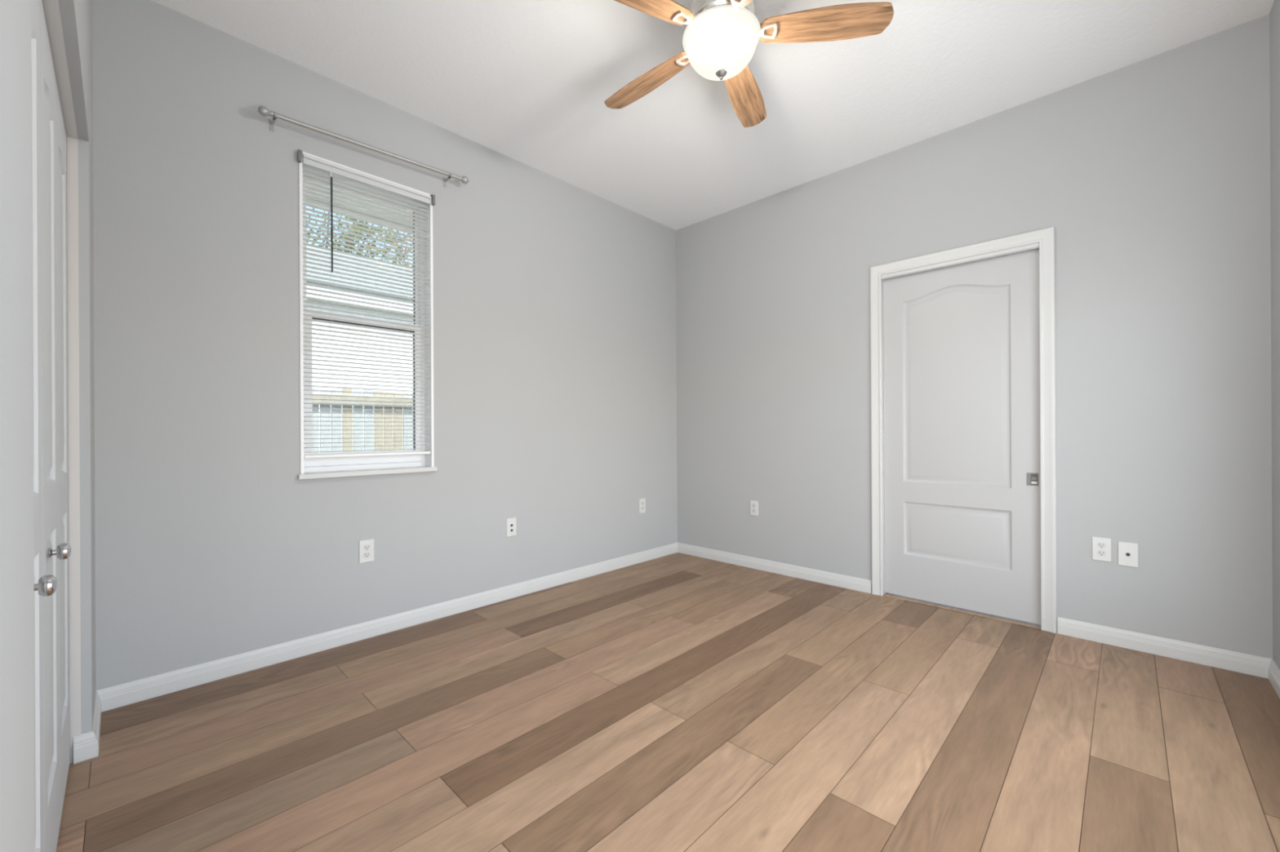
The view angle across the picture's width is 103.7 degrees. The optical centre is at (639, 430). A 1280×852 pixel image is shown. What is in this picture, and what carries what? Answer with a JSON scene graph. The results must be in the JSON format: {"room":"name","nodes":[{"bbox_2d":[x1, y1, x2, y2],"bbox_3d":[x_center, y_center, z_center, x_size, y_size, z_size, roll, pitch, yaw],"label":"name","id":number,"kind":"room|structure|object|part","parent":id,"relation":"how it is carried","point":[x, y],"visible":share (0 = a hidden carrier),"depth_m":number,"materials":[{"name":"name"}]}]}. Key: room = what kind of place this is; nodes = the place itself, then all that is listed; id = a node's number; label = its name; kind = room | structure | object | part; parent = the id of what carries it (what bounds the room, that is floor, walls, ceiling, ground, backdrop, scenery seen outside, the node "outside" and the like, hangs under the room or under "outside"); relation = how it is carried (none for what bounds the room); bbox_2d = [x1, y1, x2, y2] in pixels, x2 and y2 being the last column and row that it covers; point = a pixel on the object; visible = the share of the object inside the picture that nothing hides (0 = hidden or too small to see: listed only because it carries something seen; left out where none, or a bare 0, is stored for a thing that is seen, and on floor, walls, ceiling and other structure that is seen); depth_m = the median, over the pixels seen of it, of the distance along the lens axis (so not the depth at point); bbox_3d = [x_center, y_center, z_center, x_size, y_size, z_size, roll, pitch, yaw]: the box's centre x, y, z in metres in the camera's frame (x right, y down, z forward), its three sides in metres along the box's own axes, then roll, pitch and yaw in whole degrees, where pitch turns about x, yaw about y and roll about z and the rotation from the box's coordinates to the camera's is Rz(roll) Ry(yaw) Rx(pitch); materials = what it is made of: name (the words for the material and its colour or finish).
{"room":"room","nodes":[
{"label":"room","id":0,"kind":"room"},
{"bbox_2d":[0,0,95,851],"bbox_3d":[-1.151,-0.337,0.525,3.266,2.810,0.708,0,0,44],"label":"wall","id":1,"kind":"structure","parent":0,"point":[17,748],"depth_m":0.51,"materials":[{"name":"grey paint"}]},
{"bbox_2d":[40,0,71,851],"bbox_3d":[-1.554,0.060,1.345,0.765,2.000,0.064,0,0,44],"label":"door","id":2,"kind":"structure","parent":1,"relation":"in","point":[56,549],"depth_m":1.29,"materials":[{"name":"grey paint"}]},
{"bbox_3d":[-1.361,0.283,1.166,0.024,0.024,0.013,0,0,44],"label":"knob","id":3,"kind":"part","parent":2,"relation":"part of","materials":[{"name":"silver metal"}]},
{"bbox_2d":[41,0,77,139],"bbox_3d":[-1.277,-0.953,1.079,1.570,0.008,0.035,0,0,44],"label":"closet track","id":4,"kind":"object","parent":1,"relation":"attached to","point":[51,7],"visible":0.6,"depth_m":1.29,"materials":[{"name":"white metal"}]},
{"bbox_2d":[31,0,57,851],"bbox_3d":[-1.001,0.057,0.811,0.765,2.000,0.064,0,0,44],"label":"door","id":5,"kind":"structure","parent":4,"relation":"hanging from","point":[43,585],"depth_m":1.02,"materials":[{"name":"grey paint"}]},
{"bbox_3d":[-1.088,0.282,0.902,0.024,0.024,0.013,0,0,44],"label":"knob","id":6,"kind":"part","parent":5,"relation":"part of","materials":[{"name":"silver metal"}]},
{"bbox_2d":[66,136,80,763],"bbox_3d":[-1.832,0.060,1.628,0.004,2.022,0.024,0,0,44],"label":"door frame","id":7,"kind":"structure","parent":1,"relation":"attached to","point":[72,144],"depth_m":1.63,"materials":[{"name":"grey paint"}]},
{"bbox_2d":[73,690,101,764],"bbox_3d":[-1.941,1.031,1.771,0.390,0.082,0.055,0,0,44],"label":"baseboard","id":8,"kind":"structure","parent":1,"relation":"attached to","point":[86,745],"depth_m":1.65,"materials":[{"name":"white paint"}]},
{"bbox_2d":[92,0,677,690],"bbox_3d":[-1.179,-0.287,2.954,0.150,3.110,4.400,0,0,44],"label":"wall","id":9,"kind":"structure","parent":0,"point":[555,322],"depth_m":2.38,"materials":[{"name":"grey paint"}]},
{"bbox_2d":[306,179,413,232],"bbox_3d":[-0.729,-1.494,4.015,0.670,0.160,14.000,0,0,44],"label":"roof overhang","id":10,"kind":"object","parent":9,"relation":"attached to","point":[306,180],"depth_m":3.20,"materials":[{"name":"white"}]},
{"bbox_2d":[257,106,468,187],"bbox_3d":[-1.363,-1.426,2.596,0.090,0.093,0.988,0,0,44],"label":"curtain rod","id":11,"kind":"object","parent":9,"relation":"attached to","point":[264,111],"visible":1,"depth_m":2.47,"materials":[{"name":"grey metal"}]},
{"bbox_2d":[359,538,373,563],"bbox_3d":[-1.410,0.622,2.596,0.008,0.115,0.070,0,0,44],"label":"wall outlet","id":12,"kind":"object","parent":9,"relation":"attached to","point":[366,547],"visible":1,"depth_m":2.59,"materials":[{"name":"grey plastic"}]},
{"bbox_2d":[363,544,370,550],"bbox_3d":[-1.409,0.603,2.595,0.004,0.027,0.033,0,0,44],"label":"receptacle","id":13,"kind":"object","parent":12,"relation":"attached to","point":[366,547],"depth_m":2.59,"materials":[{"name":"grey plastic"}]},
{"bbox_2d":[363,551,370,558],"bbox_3d":[-1.409,0.642,2.595,0.004,0.027,0.033,0,0,44],"label":"receptacle","id":14,"kind":"object","parent":12,"relation":"attached to","point":[366,554],"depth_m":2.59,"materials":[{"name":"grey plastic"}]},
{"bbox_2d":[297,151,436,479],"bbox_3d":[-1.442,-0.550,2.666,0.174,1.563,0.661,0,0,44],"label":"window","id":15,"kind":"structure","parent":9,"relation":"in","point":[333,467],"depth_m":2.71,"materials":[{"name":"white plastic"}]},
{"bbox_3d":[-1.489,-0.934,2.710,0.028,0.748,0.569,0,0,44],"label":"sash","id":16,"kind":"part","parent":15,"relation":"part of","materials":[{"name":"white plastic"}]},
{"bbox_3d":[-1.462,-0.212,2.688,0.028,0.780,0.569,0,0,44],"label":"sash","id":17,"kind":"part","parent":15,"relation":"part of","materials":[{"name":"white plastic"}]},
{"bbox_2d":[297,149,435,458],"bbox_3d":[-1.399,-0.598,2.624,0.054,1.460,0.653,0,0,44],"label":"window blind","id":18,"kind":"object","parent":15,"relation":"attached to","point":[318,166],"visible":0.98,"depth_m":2.60,"materials":[{"name":"grey plastic"}]},
{"bbox_3d":[-1.407,-1.290,2.629,0.040,0.029,0.609,0,0,44],"label":"head rail","id":19,"kind":"part","parent":18,"relation":"part of","materials":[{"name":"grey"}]},
{"bbox_3d":[-1.402,0.126,2.631,0.025,0.014,0.607,0,0,44],"label":"rail","id":20,"kind":"part","parent":18,"relation":"part of","materials":[{"name":"white plastic"}]},
{"bbox_3d":[-1.405,-0.579,2.631,0.028,1.403,0.368,0,0,44],"label":"ladder cord","id":21,"kind":"part","parent":18,"relation":"part of","materials":[{"name":"white fabric"}]},
{"bbox_3d":[-1.438,0.219,2.666,0.174,0.025,0.661,0,0,44],"label":"sill","id":22,"kind":"part","parent":15,"relation":"part of","materials":[{"name":"white paint"}]},
{"bbox_2d":[97,542,677,711],"bbox_3d":[-0.867,1.025,3.151,0.015,0.082,3.452,0,0,44],"label":"baseboard","id":23,"kind":"structure","parent":9,"relation":"attached to","point":[135,691],"depth_m":2.48,"materials":[{"name":"white paint"}]},
{"bbox_2d":[506,517,516,537],"bbox_3d":[-0.818,0.616,3.206,0.012,0.115,0.070,0,0,44],"label":"cable plate","id":24,"kind":"object","parent":9,"relation":"attached to","point":[511,531],"visible":1,"depth_m":3.20,"materials":[{"name":"grey plastic"}]},
{"bbox_2d":[639,497,645,513],"bbox_3d":[0.020,0.609,4.074,0.008,0.115,0.070,0,0,44],"label":"wall outlet","id":25,"kind":"object","parent":9,"relation":"attached to","point":[642,501],"visible":1,"depth_m":4.07,"materials":[{"name":"grey plastic"}]},
{"bbox_2d":[56,552,1279,851],"bbox_3d":[0.098,1.162,1.809,3.266,0.200,4.280,0,0,44],"label":"floor","id":26,"kind":"structure","parent":0,"point":[677,702],"depth_m":1.72,"materials":[{"name":"brown wood"}]},
{"bbox_2d":[883,592,1040,629],"bbox_3d":[1.874,1.051,2.975,0.790,0.004,0.114,0,0,44],"label":"threshold","id":27,"kind":"object","parent":26,"relation":"on","point":[890,595],"visible":0.51,"depth_m":2.91,"materials":[{"name":"brown wood"}]},
{"bbox_2d":[904,600,1039,629],"bbox_3d":[1.879,1.052,2.888,0.667,0.001,0.003,0,0,44],"label":"threshold gap","id":28,"kind":"object","parent":26,"relation":"on","point":[904,600],"visible":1,"depth_m":2.91,"materials":[{"name":"brown"}]},
{"bbox_2d":[151,0,1274,230],"bbox_3d":[0.041,-1.798,1.766,3.266,0.100,4.160,0,0,44],"label":"ceiling","id":29,"kind":"structure","parent":0,"point":[529,82],"depth_m":2.44,"materials":[{"name":"white paint"}]},
{"bbox_2d":[604,0,893,127],"bbox_3d":[0.283,-1.572,2.035,1.187,0.354,1.237,0,0,44],"label":"ceiling fan","id":30,"kind":"object","parent":29,"relation":"hanging from","point":[720,39],"visible":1,"depth_m":1.95,"materials":[{"name":"brown wood"}]},
{"bbox_3d":[0.033,-1.570,2.273,0.496,0.006,0.139,0,12,43],"label":"fan blade","id":31,"kind":"part","parent":30,"relation":"part of","materials":[{"name":"brown wood"}]},
{"bbox_3d":[-0.026,-1.570,1.808,0.496,0.006,0.138,0,12,-29],"label":"fan blade","id":32,"kind":"part","parent":30,"relation":"part of","materials":[{"name":"brown wood"}]},
{"bbox_3d":[0.323,-1.472,2.000,0.275,0.095,0.275,0,0,44],"label":"lamp shade","id":33,"kind":"part","parent":30,"relation":"part of","materials":[{"name":"white glass"}]},
{"bbox_3d":[0.397,-1.572,1.609,0.138,0.006,0.496,12,-2,-11],"label":"fan blade","id":34,"kind":"part","parent":30,"relation":"part of","materials":[{"name":"brown wood"}]},
{"bbox_3d":[0.492,-1.572,2.360,0.138,0.006,0.496,-14,-6,25],"label":"fan blade","id":35,"kind":"part","parent":30,"relation":"part of","materials":[{"name":"brown wood"}]},
{"bbox_3d":[0.717,-1.574,1.950,0.496,0.006,0.139,0,-12,7],"label":"fan blade","id":36,"kind":"part","parent":30,"relation":"part of","materials":[{"name":"brown wood"}]},
{"bbox_2d":[675,13,1272,658],"bbox_3d":[1.580,-0.301,3.263,3.386,3.110,0.120,0,0,44],"label":"wall","id":37,"kind":"structure","parent":0,"point":[1151,176],"depth_m":2.54,"materials":[{"name":"grey paint"}]},
{"bbox_2d":[750,500,758,515],"bbox_3d":[0.875,0.596,3.859,0.070,0.115,0.008,0,0,44],"label":"wall outlet","id":38,"kind":"object","parent":37,"relation":"attached to","point":[753,504],"visible":1,"depth_m":3.86,"materials":[{"name":"grey plastic"}]},
{"bbox_2d":[677,542,871,593],"bbox_3d":[0.910,1.016,3.823,1.634,0.082,0.015,0,0,44],"label":"baseboard","id":39,"kind":"structure","parent":37,"relation":"attached to","point":[860,584],"depth_m":3.69,"materials":[{"name":"white paint"}]},
{"bbox_2d":[870,226,1056,633],"bbox_3d":[1.868,-0.002,2.973,0.920,2.108,0.138,0,0,44],"label":"door","id":40,"kind":"structure","parent":37,"relation":"in","point":[963,478],"depth_m":2.91,"materials":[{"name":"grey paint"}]},
{"bbox_3d":[2.113,0.262,2.706,0.050,0.068,0.005,0,0,44],"label":"flush pull","id":41,"kind":"part","parent":40,"relation":"part of","materials":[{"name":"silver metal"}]},
{"bbox_2d":[1092,537,1111,562],"bbox_3d":[2.288,0.588,2.493,0.070,0.115,0.008,0,0,44],"label":"wall outlet","id":42,"kind":"object","parent":37,"relation":"attached to","point":[1101,547],"visible":1,"depth_m":2.49,"materials":[{"name":"grey plastic"}]},
{"bbox_2d":[1097,542,1106,548],"bbox_3d":[2.286,0.569,2.491,0.033,0.027,0.004,0,0,44],"label":"receptacle","id":43,"kind":"object","parent":42,"relation":"attached to","point":[1100,545],"depth_m":2.49,"materials":[{"name":"grey plastic"}]},
{"bbox_2d":[1097,550,1106,556],"bbox_3d":[2.287,0.608,2.491,0.033,0.027,0.004,0,0,44],"label":"receptacle","id":44,"kind":"object","parent":42,"relation":"attached to","point":[1100,553],"depth_m":2.49,"materials":[{"name":"grey plastic"}]},
{"bbox_2d":[1118,541,1137,567],"bbox_3d":[2.354,0.598,2.426,0.070,0.115,0.012,0,0,44],"label":"cable plate","id":45,"kind":"object","parent":37,"relation":"attached to","point":[1127,552],"visible":1,"depth_m":2.42,"materials":[{"name":"grey plastic"}]},
{"bbox_2d":[1057,617,1271,678],"bbox_3d":[2.418,1.008,2.365,0.702,0.082,0.015,0,0,44],"label":"baseboard","id":46,"kind":"structure","parent":37,"relation":"attached to","point":[1238,662],"depth_m":2.33,"materials":[{"name":"white paint"}]},
{"bbox_2d":[1269,0,1279,669],"bbox_3d":[1.224,-0.299,0.546,0.120,3.110,4.280,0,0,44],"label":"wall","id":47,"kind":"structure","parent":0,"point":[1274,15],"depth_m":2.06,"materials":[{"name":"grey paint"}]},
{"bbox_2d":[1267,658,1279,698],"bbox_3d":[1.470,1.013,0.890,0.015,0.082,3.452,0,0,44],"label":"baseboard","id":48,"kind":"structure","parent":47,"relation":"attached to","point":[1273,674],"depth_m":2.05,"materials":[{"name":"white paint"}]},
{"label":"outside","id":49,"kind":"structure","parent":0,"visible":0},
{"bbox_3d":[-8.606,1.406,18.604,27.400,0.200,36.000,0,0,44],"label":"ground","id":50,"kind":"structure","parent":49,"visible":0},
{"bbox_2d":[306,208,410,265],"bbox_3d":[-9.790,-3.793,16.118,6.492,10.217,6.265,0,0,44],"label":"tree","id":51,"kind":"object","parent":50,"relation":"on","point":[308,233],"visible":0.08,"depth_m":16.53,"materials":[{"name":"green plant"}]},
{"bbox_2d":[306,245,413,453],"bbox_3d":[-4.389,-1.165,11.729,8.840,4.900,21.200,0,0,44],"label":"house","id":52,"kind":"structure","parent":50,"relation":"on","point":[307,246],"depth_m":6.53,"materials":[{"name":"white paint"}]},
{"bbox_2d":[312,387,413,453],"bbox_3d":[-2.333,0.422,5.632,0.098,1.705,5.282,0,0,44],"label":"fence","id":53,"kind":"object","parent":50,"relation":"on","point":[322,445],"visible":0.05,"depth_m":5.15,"materials":[{"name":"brown wood"}]},
{"bbox_3d":[-2.371,-0.311,5.609,0.045,0.090,5.200,0,0,44],"label":"rail","id":54,"kind":"part","parent":53,"relation":"part of","materials":[{"name":"brown wood"}]},
{"bbox_2d":[328,227,413,266],"bbox_3d":[-12.614,-4.654,23.949,4.614,11.966,6.041,0,0,44],"label":"tree","id":55,"kind":"object","parent":50,"relation":"on","point":[383,228],"visible":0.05,"depth_m":23.89,"materials":[{"name":"green plant"}]}
]}

